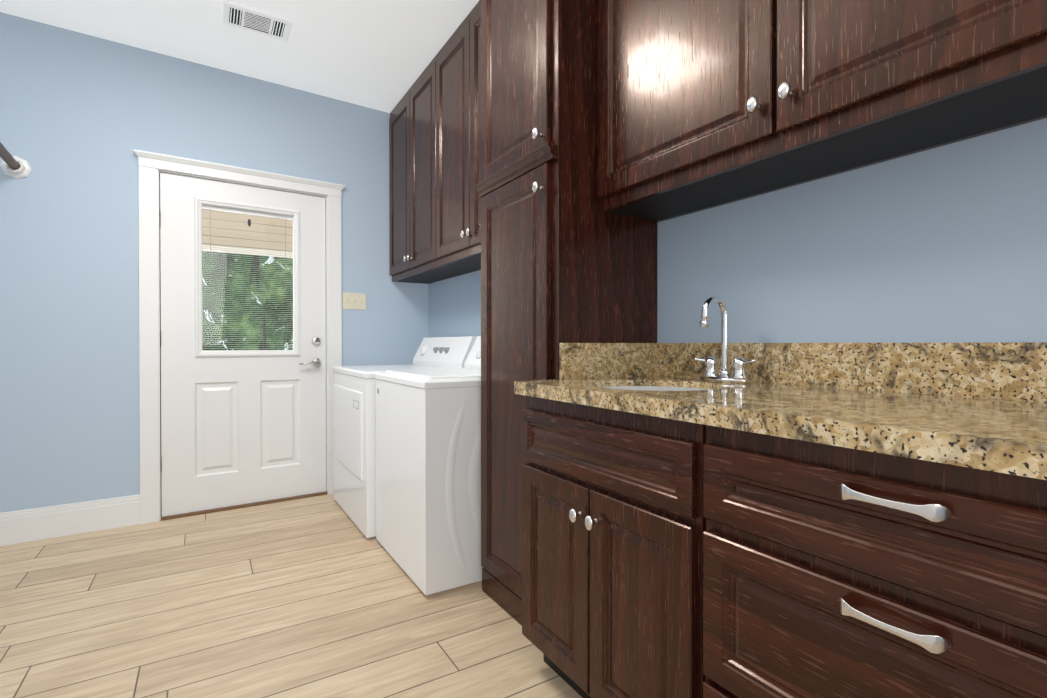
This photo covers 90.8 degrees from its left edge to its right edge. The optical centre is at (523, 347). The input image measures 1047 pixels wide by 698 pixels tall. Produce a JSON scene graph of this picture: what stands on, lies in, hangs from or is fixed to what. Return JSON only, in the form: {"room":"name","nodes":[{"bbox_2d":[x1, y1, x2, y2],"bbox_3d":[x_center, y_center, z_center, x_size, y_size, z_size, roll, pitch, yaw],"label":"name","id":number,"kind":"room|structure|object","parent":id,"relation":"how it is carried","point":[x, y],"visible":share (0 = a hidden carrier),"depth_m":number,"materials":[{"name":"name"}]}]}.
{"room":"laundry room","nodes":[
{"label":"laundry room","id":0,"kind":"room"},
{"bbox_2d":[0,12,427,512],"bbox_3d":[-1.900,-0.349,3.228,3.350,2.720,0.120,0,0,-34],"label":"wall","id":1,"kind":"structure","parent":0,"point":[82,116],"depth_m":2.86,"materials":[{"name":"blue paint"}]},
{"bbox_2d":[0,142,30,178],"bbox_3d":[-1.921,-0.919,1.643,0.116,0.116,2.466,0,0,-34],"label":"hanging rod","id":2,"kind":"object","parent":1,"relation":"attached to","point":[15,167],"visible":1,"depth_m":2.62,"materials":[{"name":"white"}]},
{"bbox_2d":[0,494,139,545],"bbox_3d":[-1.965,0.927,3.109,3.000,0.168,0.016,0,0,-34],"label":"baseboard","id":3,"kind":"structure","parent":1,"relation":"attached to","point":[30,525],"depth_m":2.77,"materials":[{"name":"white wood"}]},
{"bbox_2d":[133,149,344,523],"bbox_3d":[-1.756,-0.053,3.304,1.170,2.126,0.160,0,0,-34],"label":"door frame","id":4,"kind":"structure","parent":1,"relation":"attached to","point":[150,164],"depth_m":2.99,"materials":[{"name":"white wood"}]},
{"bbox_2d":[159,173,325,516],"bbox_3d":[-1.742,-0.008,3.276,0.942,2.037,0.095,0,0,-34],"label":"entry door","id":5,"kind":"structure","parent":1,"relation":"in","point":[238,427],"depth_m":3.25,"materials":[{"name":"white wood"}]},
{"bbox_2d":[161,491,326,520],"bbox_3d":[-1.764,1.003,3.322,0.932,0.014,0.132,0,0,-34],"label":"door threshold sill","id":6,"kind":"structure","parent":1,"relation":"attached to","point":[239,506],"depth_m":3.24,"materials":[{"name":"brown wood"}]},
{"bbox_2d":[342,293,365,309],"bbox_3d":[-1.189,-0.322,3.631,0.166,0.116,0.015,0,0,-34],"label":"switch plate","id":7,"kind":"object","parent":1,"relation":"attached to","point":[354,301],"visible":1,"depth_m":3.63,"materials":[{"name":"beige plastic"}]},
{"bbox_2d":[0,0,478,112],"bbox_3d":[-0.533,-1.735,0.999,2.990,0.080,5.650,0,0,-32],"label":"ceiling","id":8,"kind":"structure","parent":0,"point":[380,55],"depth_m":2.83,"materials":[{"name":"white paint"}]},
{"bbox_2d":[222,1,292,41],"bbox_3d":[-1.397,-1.699,2.707,0.315,0.014,0.205,0,0,-32],"label":"ceiling vent","id":9,"kind":"object","parent":8,"relation":"in","point":[250,20],"visible":1,"depth_m":2.69,"materials":[{"name":"white metal"}]},
{"bbox_2d":[0,494,581,697],"bbox_3d":[-0.533,1.055,1.016,2.990,0.060,5.650,0,0,-32],"label":"floor","id":10,"kind":"structure","parent":0,"point":[322,596],"depth_m":1.92,"materials":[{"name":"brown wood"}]},
{"bbox_2d":[332,336,476,537],"bbox_3d":[-0.732,0.473,3.224,0.730,1.075,0.836,0,0,-32],"label":"dryer","id":11,"kind":"object","parent":10,"relation":"on","point":[354,442],"visible":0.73,"depth_m":2.97,"materials":[{"name":"white metal"}]},
{"bbox_2d":[375,336,482,594],"bbox_3d":[-0.292,0.477,2.552,0.684,1.075,0.720,0,0,-32],"label":"washer","id":12,"kind":"object","parent":10,"relation":"on","point":[428,479],"visible":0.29,"depth_m":2.17,"materials":[{"name":"white metal"}]},
{"bbox_2d":[476,0,657,625],"bbox_3d":[0.148,-0.341,2.034,0.510,2.718,0.533,0,0,-32],"label":"tall cabinet","id":13,"kind":"object","parent":10,"relation":"on","point":[564,259],"visible":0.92,"depth_m":1.85,"materials":[{"name":"brown wood"}]},
{"bbox_2d":[522,396,705,697],"bbox_3d":[0.413,0.585,1.485,0.640,0.874,0.687,0,0,-32],"label":"base cabinet","id":14,"kind":"object","parent":10,"relation":"on","point":[613,524],"visible":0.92,"depth_m":1.26,"materials":[{"name":"brown wood"}]},
{"bbox_2d":[703,425,1046,697],"bbox_3d":[0.777,0.589,0.892,0.638,0.874,0.688,0,0,-32],"label":"base cabinet","id":15,"kind":"object","parent":10,"relation":"on","point":[830,571],"visible":0.94,"depth_m":0.78,"materials":[{"name":"brown wood"}]},
{"bbox_2d":[514,342,1046,479],"bbox_3d":[0.763,0.143,0.923,0.628,0.304,2.005,0,0,-32],"label":"countertop","id":16,"kind":"structure","parent":15,"relation":"on","point":[979,405],"depth_m":1.12,"materials":[{"name":"stone"}]},
{"bbox_2d":[692,296,755,382],"bbox_3d":[0.588,-0.024,1.569,0.137,0.262,0.228,0,0,-32],"label":"faucet","id":17,"kind":"object","parent":16,"relation":"on","point":[739,365],"visible":1,"depth_m":1.58,"materials":[{"name":"silver metal"}]},
{"bbox_2d":[428,118,1046,342],"bbox_3d":[0.689,-0.340,1.758,0.120,2.720,5.650,0,0,-32],"label":"wall","id":18,"kind":"structure","parent":0,"point":[945,243],"depth_m":1.31,"materials":[{"name":"blue paint"}]},
{"bbox_2d":[389,59,471,283],"bbox_3d":[-0.616,-1.094,3.467,0.308,1.231,0.904,0,0,-32],"label":"upper cabinet","id":19,"kind":"object","parent":18,"relation":"attached to","point":[411,120],"depth_m":3.36,"materials":[{"name":"brown wood"}]},
{"bbox_2d":[433,0,480,271],"bbox_3d":[-0.143,-1.089,2.696,0.308,1.231,0.904,0,0,-32],"label":"upper cabinet","id":20,"kind":"object","parent":18,"relation":"attached to","point":[435,174],"depth_m":2.75,"materials":[{"name":"brown wood"}]},
{"bbox_2d":[597,0,828,221],"bbox_3d":[0.547,-1.082,1.573,0.308,1.231,0.658,0,0,-32],"label":"upper cabinet","id":21,"kind":"object","parent":18,"relation":"attached to","point":[702,105],"depth_m":1.48,"materials":[{"name":"brown wood"}]},
{"bbox_2d":[765,0,1046,175],"bbox_3d":[0.892,-1.078,1.010,0.308,1.231,0.662,0,0,-32],"label":"upper cabinet","id":22,"kind":"object","parent":18,"relation":"attached to","point":[850,85],"depth_m":1.05,"materials":[{"name":"brown wood"}]},
{"label":"outside","id":23,"kind":"structure","parent":0,"visible":0},
{"bbox_2d":[202,209,292,350],"bbox_3d":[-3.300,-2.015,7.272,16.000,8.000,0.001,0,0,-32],"label":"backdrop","id":24,"kind":"structure","parent":23,"point":[256,330],"depth_m":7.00,"materials":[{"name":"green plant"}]}
]}

